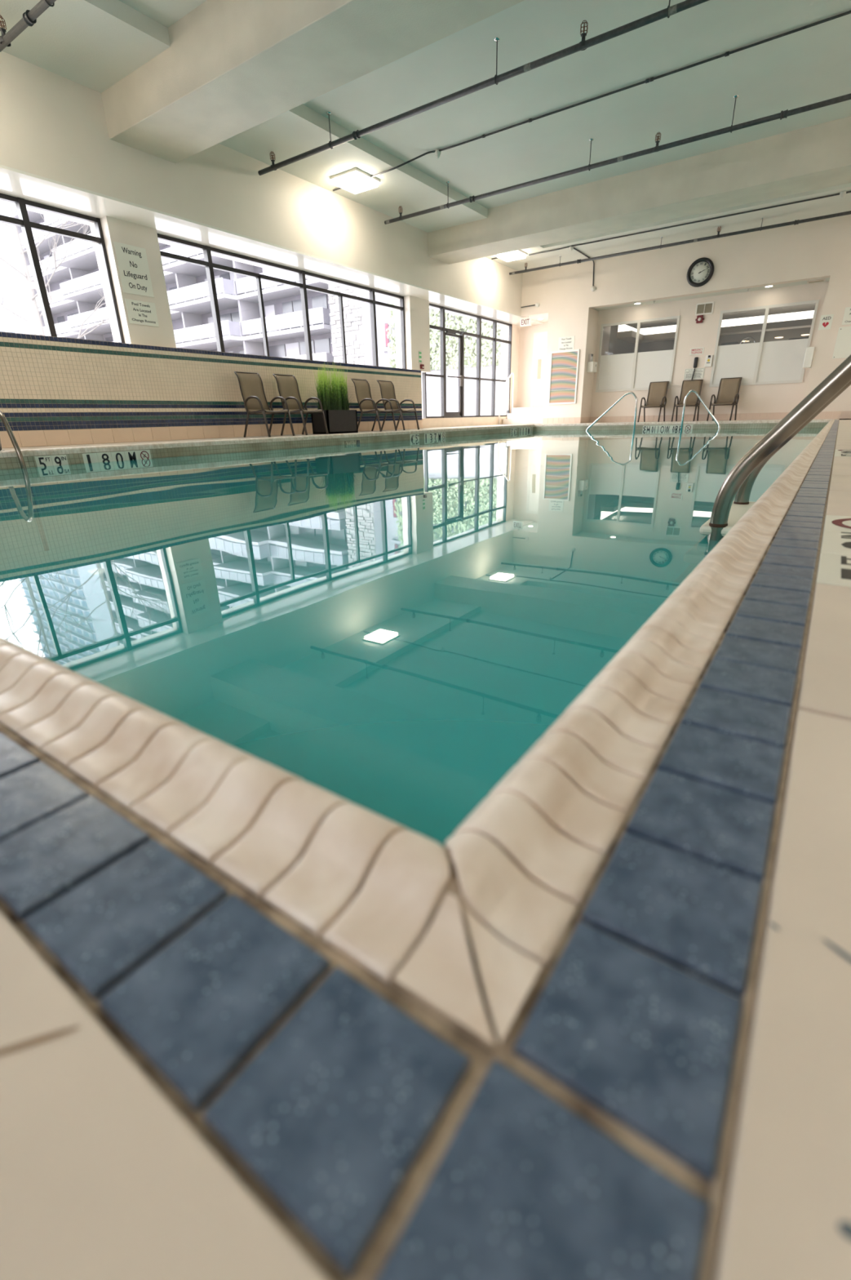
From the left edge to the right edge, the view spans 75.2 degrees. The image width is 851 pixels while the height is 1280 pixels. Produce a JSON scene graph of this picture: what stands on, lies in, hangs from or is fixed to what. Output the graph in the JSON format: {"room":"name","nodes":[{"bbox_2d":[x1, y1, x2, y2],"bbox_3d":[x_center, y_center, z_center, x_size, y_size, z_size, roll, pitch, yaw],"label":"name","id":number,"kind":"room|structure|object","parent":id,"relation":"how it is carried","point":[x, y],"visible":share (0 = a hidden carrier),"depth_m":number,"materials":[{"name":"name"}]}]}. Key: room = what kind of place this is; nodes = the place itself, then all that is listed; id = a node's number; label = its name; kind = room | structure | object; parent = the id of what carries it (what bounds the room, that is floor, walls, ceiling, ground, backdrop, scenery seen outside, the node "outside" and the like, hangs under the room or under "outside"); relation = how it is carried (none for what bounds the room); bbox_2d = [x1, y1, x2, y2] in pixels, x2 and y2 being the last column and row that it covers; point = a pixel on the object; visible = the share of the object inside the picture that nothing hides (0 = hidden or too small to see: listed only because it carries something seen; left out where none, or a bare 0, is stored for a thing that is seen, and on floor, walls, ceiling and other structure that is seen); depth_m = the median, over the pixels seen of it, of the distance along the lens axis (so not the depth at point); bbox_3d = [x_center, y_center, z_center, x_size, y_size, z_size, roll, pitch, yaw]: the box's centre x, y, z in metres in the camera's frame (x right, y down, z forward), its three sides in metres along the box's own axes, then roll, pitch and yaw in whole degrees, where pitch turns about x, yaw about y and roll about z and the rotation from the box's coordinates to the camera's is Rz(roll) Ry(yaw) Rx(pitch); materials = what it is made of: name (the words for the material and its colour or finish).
{"room":"indoor swimming pool","nodes":[
{"label":"indoor swimming pool","id":0,"kind":"room"},
{"bbox_2d":[0,51,544,448],"bbox_3d":[-2.586,-6.082,10.052,1.200,4.420,20.940,13,26,32],"label":"wall","id":1,"kind":"structure","parent":0,"point":[57,150],"depth_m":8.27,"materials":[{"name":"paint"}]},
{"bbox_2d":[0,193,124,343],"bbox_3d":[-5.695,-4.434,6.358,0.100,1.571,4.160,13,26,32],"label":"window","id":2,"kind":"structure","parent":1,"relation":"in","point":[23,221],"depth_m":7.27,"materials":[{"name":"brown metal"}]},
{"bbox_2d":[113,241,154,297],"bbox_3d":[-4.187,-5.316,7.942,0.009,0.610,0.460,13,26,32],"label":"warning sign","id":3,"kind":"object","parent":1,"relation":"attached to","point":[132,260],"visible":1,"depth_m":7.93,"materials":[{"name":"white"}]},
{"bbox_2d":[124,298,159,326],"bbox_3d":[-4.176,-4.819,8.138,0.009,0.310,0.455,13,26,32],"label":"sign","id":4,"kind":"object","parent":1,"relation":"attached to","point":[141,313],"visible":1,"depth_m":8.13,"materials":[{"name":"white"}]},
{"bbox_2d":[157,233,406,368],"bbox_3d":[-2.310,-6.318,10.854,0.100,1.571,6.270,13,26,32],"label":"window","id":5,"kind":"structure","parent":1,"relation":"in","point":[207,263],"depth_m":10.24,"materials":[{"name":"brown metal"}]},
{"bbox_2d":[418,351,422,363],"bbox_3d":[-0.131,-6.948,13.556,0.008,0.250,0.120,13,26,32],"label":"notice","id":6,"kind":"object","parent":1,"relation":"attached to","point":[420,352],"visible":1,"depth_m":13.55,"materials":[{"name":"white"}]},
{"bbox_2d":[420,364,424,368],"bbox_3d":[-0.078,-6.760,13.655,0.060,0.105,0.110,13,26,32],"label":"station","id":7,"kind":"object","parent":1,"relation":"attached to","point":[422,366],"visible":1,"depth_m":13.63,"materials":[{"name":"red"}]},
{"bbox_2d":[422,302,512,418],"bbox_3d":[1.318,-7.824,15.857,0.100,2.660,4.825,13,26,32],"label":"window","id":8,"kind":"structure","parent":1,"relation":"in","point":[442,328],"depth_m":15.86,"materials":[{"name":"brown metal"}]},
{"bbox_2d":[445,330,464,417],"bbox_3d":[0.881,-7.255,15.151,0.360,2.129,0.965,13,26,32],"label":"door","id":9,"kind":"structure","parent":8,"relation":"attached to","point":[460,376],"depth_m":15.36,"materials":[{"name":"brown metal"}]},
{"bbox_2d":[0,0,850,322],"bbox_3d":[3.660,-7.162,8.130,13.100,1.681,25.840,13,26,32],"label":"ceiling","id":10,"kind":"structure","parent":0,"point":[176,80],"depth_m":7.04,"materials":[{"name":"paint"}]},
{"bbox_2d":[0,0,56,52],"bbox_3d":[0.328,-4.976,2.447,11.220,0.405,0.090,13,26,32],"label":"pipe","id":11,"kind":"object","parent":10,"relation":"hanging from","point":[29,17],"visible":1,"depth_m":5.17,"materials":[{"name":"grey metal"}]},
{"bbox_2d":[329,168,380,194],"bbox_3d":[-1.298,-7.682,9.310,0.890,0.100,0.620,13,26,32],"label":"ceiling light","id":12,"kind":"object","parent":10,"relation":"attached to","point":[355,180],"visible":1,"depth_m":9.12,"materials":[{"name":"white plastic"}]},
{"bbox_2d":[257,0,710,175],"bbox_3d":[2.223,-6.167,5.287,11.620,0.390,0.090,13,26,32],"label":"pipe","id":13,"kind":"object","parent":10,"relation":"hanging from","point":[668,12],"visible":1,"depth_m":6.18,"materials":[{"name":"grey metal"}]},
{"bbox_2d":[492,249,528,262],"bbox_3d":[1.994,-9.526,13.714,0.890,0.100,0.620,13,26,32],"label":"ceiling light","id":14,"kind":"object","parent":10,"relation":"attached to","point":[517,255],"visible":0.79,"depth_m":13.55,"materials":[{"name":"white plastic"}]},
{"bbox_2d":[371,10,850,177],"bbox_3d":[3.675,-6.795,6.452,10.708,0.208,0.324,12,26,30],"label":"conduit","id":15,"kind":"object","parent":10,"relation":"attached to","point":[437,152],"visible":1,"depth_m":7.03,"materials":[{"name":"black metal"}]},
{"bbox_2d":[384,93,850,224],"bbox_3d":[3.968,-7.127,7.570,11.580,0.385,0.090,13,26,32],"label":"pipe","id":16,"kind":"object","parent":10,"relation":"hanging from","point":[784,114],"visible":1,"depth_m":8.08,"materials":[{"name":"grey metal"}]},
{"bbox_2d":[509,210,850,275],"bbox_3d":[7.033,-8.783,11.696,11.620,0.233,0.090,13,26,32],"label":"pipe","id":17,"kind":"object","parent":10,"relation":"hanging from","point":[798,221],"visible":1,"depth_m":12.35,"materials":[{"name":"grey metal"}]},
{"bbox_2d":[528,191,850,291],"bbox_3d":[7.443,-8.506,11.604,10.720,0.734,1.728,13,26,32],"label":"conduit","id":18,"kind":"object","parent":10,"relation":"attached to","point":[842,194],"visible":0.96,"depth_m":11.81,"materials":[{"name":"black metal"}]},
{"bbox_2d":[807,278,826,283],"bbox_3d":[8.848,-8.120,12.495,0.340,0.026,0.200,13,26,32],"label":"ceiling vent","id":19,"kind":"object","parent":10,"relation":"in","point":[824,279],"visible":1,"depth_m":12.46,"materials":[{"name":"beige metal"}]},
{"bbox_2d":[0,418,850,1279],"bbox_3d":[2.204,-2.714,7.697,12.900,0.351,20.700,13,26,32],"label":"floor","id":20,"kind":"structure","parent":0,"point":[103,1176],"depth_m":0.18,"materials":[{"name":"tile"}]},
{"bbox_2d":[0,410,48,551],"bbox_3d":[-4.299,-1.666,5.813,0.552,1.409,0.100,13,26,32],"label":"grab rail","id":21,"kind":"object","parent":20,"relation":"attached to","point":[2,417],"visible":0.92,"depth_m":5.57,"materials":[{"name":"silver metal"}]},
{"bbox_2d":[234,371,295,437],"bbox_3d":[-2.710,-3.953,9.269,0.743,1.024,0.594,13,26,32],"label":"sling chair","id":22,"kind":"object","parent":20,"relation":"on","point":[251,384],"visible":1,"depth_m":9.31,"materials":[{"name":"brown fabric"}]},
{"bbox_2d":[272,373,328,435],"bbox_3d":[-2.243,-4.212,9.889,0.743,1.024,0.594,13,26,32],"label":"sling chair","id":23,"kind":"object","parent":20,"relation":"on","point":[287,384],"visible":0.94,"depth_m":9.94,"materials":[{"name":"brown fabric"}]},
{"bbox_2d":[306,360,358,434],"bbox_3d":[-1.759,-4.615,10.449,1.383,1.322,1.322,-13,25,-27],"label":"grass planter","id":24,"kind":"object","parent":20,"relation":"on","point":[340,419],"visible":0.94,"depth_m":10.39,"materials":[{"name":"green plant"}]},
{"bbox_2d":[351,378,396,431],"bbox_3d":[-1.074,-4.863,11.441,0.743,1.024,0.594,12,26,31],"label":"sling chair","id":25,"kind":"object","parent":20,"relation":"on","point":[362,388],"visible":0.99,"depth_m":11.47,"materials":[{"name":"brown fabric"}]},
{"bbox_2d":[377,380,419,430],"bbox_3d":[-0.605,-5.123,12.064,0.743,1.024,0.594,13,26,32],"label":"sling chair","id":26,"kind":"object","parent":20,"relation":"on","point":[387,388],"visible":0.9,"depth_m":12.11,"materials":[{"name":"brown fabric"}]},
{"bbox_2d":[0,418,835,1057],"bbox_3d":[1.485,-2.114,8.106,6.973,1.767,15.076,13,26,32],"label":"swimming pool","id":27,"kind":"object","parent":20,"relation":"in","point":[419,733],"visible":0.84,"depth_m":3.68,"materials":[{"name":"teal paint"}]},
{"bbox_2d":[586,391,638,431],"bbox_3d":[4.646,-5.424,13.832,1.255,1.414,0.045,13,26,32],"label":"rail","id":28,"kind":"object","parent":27,"relation":"attached to","point":[629,393],"visible":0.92,"depth_m":13.51,"materials":[{"name":"silver metal"}]},
{"bbox_2d":[680,389,720,429],"bbox_3d":[6.350,-5.015,12.720,0.864,1.399,0.045,13,26,32],"label":"rail","id":29,"kind":"object","parent":27,"relation":"attached to","point":[691,390],"visible":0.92,"depth_m":12.58,"materials":[{"name":"silver metal"}]},
{"bbox_2d":[0,419,839,1279],"bbox_3d":[1.527,-2.877,7.684,6.897,0.007,15.121,13,26,32],"label":"tile border","id":30,"kind":"structure","parent":20,"relation":"on","point":[598,1142],"depth_m":0.21,"materials":[{"name":"tile"}]},
{"bbox_2d":[498,372,514,424],"bbox_3d":[2.558,-7.631,17.450,0.044,1.522,0.944,13,26,32],"label":"stair handrail","id":31,"kind":"object","parent":20,"relation":"on","point":[508,380],"visible":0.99,"depth_m":17.39,"materials":[{"name":"white metal"}]},
{"bbox_2d":[502,406,543,424],"bbox_3d":[3.445,-7.167,17.624,1.510,0.489,1.298,13,26,32],"label":"steps","id":32,"kind":"structure","parent":20,"relation":"on","point":[519,415],"depth_m":17.42,"materials":[{"name":"tile"}]},
{"bbox_2d":[637,381,669,422],"bbox_3d":[6.225,-6.484,15.035,0.594,1.024,0.743,13,26,32],"label":"sling chair","id":33,"kind":"object","parent":20,"relation":"on","point":[657,394],"visible":1,"depth_m":15.13,"materials":[{"name":"brown fabric"}]},
{"bbox_2d":[671,379,703,422],"bbox_3d":[6.930,-6.317,14.574,0.594,1.024,0.743,12,26,31],"label":"sling chair","id":34,"kind":"object","parent":20,"relation":"on","point":[692,400],"visible":0.88,"depth_m":14.67,"materials":[{"name":"brown fabric"}]},
{"bbox_2d":[706,377,742,421],"bbox_3d":[7.656,-6.146,14.099,0.594,1.024,0.743,15,27,35],"label":"sling chair","id":35,"kind":"object","parent":20,"relation":"on","point":[728,394],"visible":1,"depth_m":14.18,"materials":[{"name":"brown fabric"}]},
{"bbox_2d":[672,355,850,589],"bbox_3d":[1.370,-0.334,1.739,0.948,1.694,0.650,13,26,32],"label":"pool ladder","id":36,"kind":"object","parent":20,"relation":"attached to","point":[726,512],"visible":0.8,"depth_m":1.64,"materials":[{"name":"silver metal"}]},
{"bbox_2d":[517,214,850,423],"bbox_3d":[7.636,-7.971,14.104,12.900,4.400,1.940,13,26,32],"label":"wall","id":37,"kind":"structure","parent":0,"point":[820,249],"depth_m":13.95,"materials":[{"name":"paint"}]},
{"bbox_2d":[520,315,532,326],"bbox_3d":[2.913,-9.248,16.002,0.330,0.262,0.062,13,26,32],"label":"exit sign","id":38,"kind":"object","parent":37,"relation":"attached to","point":[526,322],"visible":1,"depth_m":15.98,"materials":[{"name":"white plastic"}]},
{"bbox_2d":[520,302,540,307],"bbox_3d":[2.962,-9.482,15.657,0.570,0.117,0.080,13,26,32],"label":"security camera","id":39,"kind":"object","parent":37,"relation":"attached to","point":[537,304],"visible":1,"depth_m":15.54,"materials":[{"name":"white plastic"}]},
{"bbox_2d":[530,331,547,407],"bbox_3d":[3.911,-8.571,17.522,1.120,2.170,0.030,13,26,32],"label":"door","id":40,"kind":"structure","parent":37,"relation":"in","point":[540,349],"depth_m":17.68,"materials":[{"name":"white"}]},
{"bbox_2d":[548,349,580,404],"bbox_3d":[3.943,-7.495,15.780,0.840,1.385,0.035,13,26,32],"label":"panel","id":41,"kind":"object","parent":37,"relation":"attached to","point":[564,365],"visible":1,"depth_m":15.77,"materials":[{"name":"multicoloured plastic"}]},
{"bbox_2d":[558,335,575,351],"bbox_3d":[3.944,-8.292,15.461,0.465,0.360,0.009,13,26,32],"label":"sign","id":42,"kind":"object","parent":37,"relation":"attached to","point":[567,343],"visible":1,"depth_m":15.45,"materials":[{"name":"white"}]},
{"bbox_2d":[586,353,597,373],"bbox_3d":[4.718,-7.813,15.588,0.172,0.460,0.360,13,26,32],"label":"dispenser","id":43,"kind":"object","parent":37,"relation":"attached to","point":[592,366],"visible":1,"depth_m":15.50,"materials":[{"name":"white plastic"}]},
{"bbox_2d":[595,315,680,392],"bbox_3d":[5.826,-7.862,15.295,2.070,1.743,0.070,13,26,32],"label":"window","id":44,"kind":"structure","parent":37,"relation":"in","point":[636,371],"depth_m":15.38,"materials":[{"name":"white glass"}]},
{"bbox_2d":[671,382,710,387],"bbox_3d":[7.089,-6.813,14.757,0.950,0.070,0.030,13,26,32],"label":"trim","id":45,"kind":"structure","parent":37,"relation":"attached to","point":[704,384],"depth_m":14.87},
{"bbox_2d":[684,368,705,379],"bbox_3d":[7.129,-7.054,14.637,0.480,0.265,0.010,13,26,32],"label":"sign","id":46,"kind":"object","parent":37,"relation":"attached to","point":[699,372],"visible":1,"depth_m":14.63,"materials":[{"name":"white"}]},
{"bbox_2d":[692,356,698,379],"bbox_3d":[7.115,-7.166,14.575,0.090,0.541,0.050,13,26,32],"label":"phone","id":47,"kind":"object","parent":37,"relation":"attached to","point":[695,363],"visible":1,"depth_m":14.52,"materials":[{"name":"black plastic"}]},
{"bbox_2d":[542,410,850,423],"bbox_3d":[7.744,-5.732,14.203,9.757,0.160,0.808,13,26,32],"label":"baseboard","id":48,"kind":"structure","parent":37,"relation":"attached to","point":[828,415],"depth_m":15.00,"materials":[{"name":"beige tile"}]},
{"bbox_2d":[689,346,704,355],"bbox_3d":[7.104,-7.554,14.447,0.330,0.165,0.009,13,26,32],"label":"sign","id":49,"kind":"object","parent":37,"relation":"attached to","point":[695,351],"visible":1,"depth_m":14.45,"materials":[{"name":"white plastic"}]},
{"bbox_2d":[695,315,704,323],"bbox_3d":[7.038,-8.232,14.166,0.200,0.175,0.080,13,26,32],"label":"fire alarm strobe","id":50,"kind":"object","parent":37,"relation":"attached to","point":[700,319],"visible":1,"depth_m":14.15,"materials":[{"name":"red plastic"}]},
{"bbox_2d":[687,257,714,287],"bbox_3d":[6.584,-8.808,13.226,0.600,0.600,0.060,13,26,32],"label":"wall clock","id":51,"kind":"object","parent":37,"relation":"attached to","point":[701,271],"visible":1,"depth_m":13.22,"materials":[{"name":"black plastic"}]},
{"bbox_2d":[695,301,715,315],"bbox_3d":[7.112,-8.440,14.063,0.410,0.265,0.020,13,26,32],"label":"air vent","id":52,"kind":"object","parent":37,"relation":"in","point":[702,308],"visible":1,"depth_m":14.06,"materials":[{"name":"white plastic"}]},
{"bbox_2d":[704,355,713,367],"bbox_3d":[7.366,-7.251,14.346,0.165,0.275,0.056,13,26,32],"label":"station","id":53,"kind":"object","parent":37,"relation":"attached to","point":[708,362],"visible":1,"depth_m":14.33,"materials":[{"name":"white plastic"}]},
{"bbox_2d":[721,342,738,345],"bbox_3d":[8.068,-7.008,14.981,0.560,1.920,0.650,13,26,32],"label":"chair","id":54,"kind":"object","parent":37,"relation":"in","point":[730,343],"visible":0.18,"depth_m":14.73,"materials":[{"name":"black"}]},
{"bbox_2d":[740,336,755,343],"bbox_3d":[8.603,-7.094,15.024,0.400,2.043,0.400,13,26,32],"label":"floor fan","id":55,"kind":"object","parent":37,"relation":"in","point":[748,336],"visible":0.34,"depth_m":14.62,"materials":[{"name":"silver metal"}]},
{"bbox_2d":[709,299,819,386],"bbox_3d":[8.309,-7.275,13.671,2.060,1.743,0.070,13,26,32],"label":"window","id":56,"kind":"structure","parent":37,"relation":"in","point":[781,362],"depth_m":13.71,"materials":[{"name":"white glass"}]},
{"bbox_2d":[788,337,808,340],"bbox_3d":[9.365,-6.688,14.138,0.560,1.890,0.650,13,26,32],"label":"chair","id":57,"kind":"object","parent":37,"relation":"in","point":[802,337],"visible":0.05,"depth_m":13.91,"materials":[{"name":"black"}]},
{"bbox_2d":[803,346,815,368],"bbox_3d":[8.852,-6.506,12.733,0.160,0.420,0.380,13,26,32],"label":"wall box","id":58,"kind":"object","parent":37,"relation":"attached to","point":[810,352],"visible":0.84,"depth_m":12.59,"materials":[{"name":"white plastic"}]},
{"bbox_2d":[818,314,834,329],"bbox_3d":[8.892,-7.053,12.254,0.235,0.290,0.010,13,26,32],"label":"sign","id":59,"kind":"object","parent":37,"relation":"attached to","point":[826,321],"visible":1,"depth_m":12.25,"materials":[{"name":"white plastic"}]},
{"bbox_2d":[832,326,850,358],"bbox_3d":[9.572,-6.490,11.974,1.100,0.620,0.016,13,26,32],"label":"board","id":60,"kind":"object","parent":37,"relation":"attached to","point":[842,349],"visible":1,"depth_m":12.19,"materials":[{"name":"white"}]},
{"bbox_2d":[842,306,850,324],"bbox_3d":[9.330,-7.026,11.936,0.465,0.335,0.009,13,26,32],"label":"sign","id":61,"kind":"object","parent":37,"relation":"attached to","point":[847,316],"visible":1,"depth_m":12.03,"materials":[{"name":"white"}]},
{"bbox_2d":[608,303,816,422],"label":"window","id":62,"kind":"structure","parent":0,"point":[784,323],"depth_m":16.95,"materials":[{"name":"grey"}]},
{"label":"outside","id":63,"kind":"structure","parent":0,"visible":0},
{"bbox_3d":[-38.457,-26.653,70.595,130.700,0.100,200.000,13,26,32],"label":"ground","id":64,"kind":"structure","parent":63,"visible":0},
{"bbox_2d":[0,205,110,338],"bbox_3d":[-17.393,-16.839,23.832,7.766,15.423,7.036,-7,23,-15],"label":"bare tree","id":65,"kind":"object","parent":64,"relation":"on","point":[37,316],"visible":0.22,"depth_m":24.27,"materials":[{"name":"grey plant"}]},
{"bbox_2d":[5,204,333,362],"bbox_3d":[-20.805,-37.464,51.124,44.600,33.000,15.100,13,26,32],"label":"apartment block","id":66,"kind":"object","parent":64,"relation":"on","point":[74,286],"visible":0.2,"depth_m":45.00,"materials":[{"name":"concrete"}]},
{"bbox_2d":[327,283,373,365],"bbox_3d":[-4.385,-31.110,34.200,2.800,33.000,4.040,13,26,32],"label":"building","id":67,"kind":"structure","parent":64,"relation":"on","point":[357,314],"depth_m":36.50,"materials":[{"name":"concrete"}]},
{"bbox_2d":[375,295,392,367],"bbox_3d":[2.315,-25.336,36.848,7.600,20.000,10.050,13,26,32],"label":"building","id":68,"kind":"structure","parent":64,"relation":"on","point":[382,321],"depth_m":36.45,"materials":[{"name":"concrete"}]},
{"bbox_2d":[385,323,389,346],"bbox_3d":[-2.525,-20.022,36.257,0.250,1.300,0.020,13,26,32],"label":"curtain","id":69,"kind":"object","parent":68,"relation":"hanging from","point":[387,340],"depth_m":36.28,"materials":[{"name":"fabric"}]},
{"bbox_2d":[385,298,501,418],"bbox_3d":[3.246,-17.405,31.250,13.221,9.989,1.103,13,26,32],"label":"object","id":70,"kind":"structure","parent":64,"relation":"on","point":[453,322],"depth_m":32.45,"materials":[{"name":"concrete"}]},
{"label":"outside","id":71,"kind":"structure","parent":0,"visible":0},
{"bbox_2d":[0,203,38,334],"bbox_3d":[-94.724,-83.585,126.670,20.000,66.000,15.100,13,26,32],"label":"tower block","id":72,"kind":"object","parent":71,"point":[14,299],"visible":0.11,"depth_m":119.63,"materials":[{"name":"grey concrete"}]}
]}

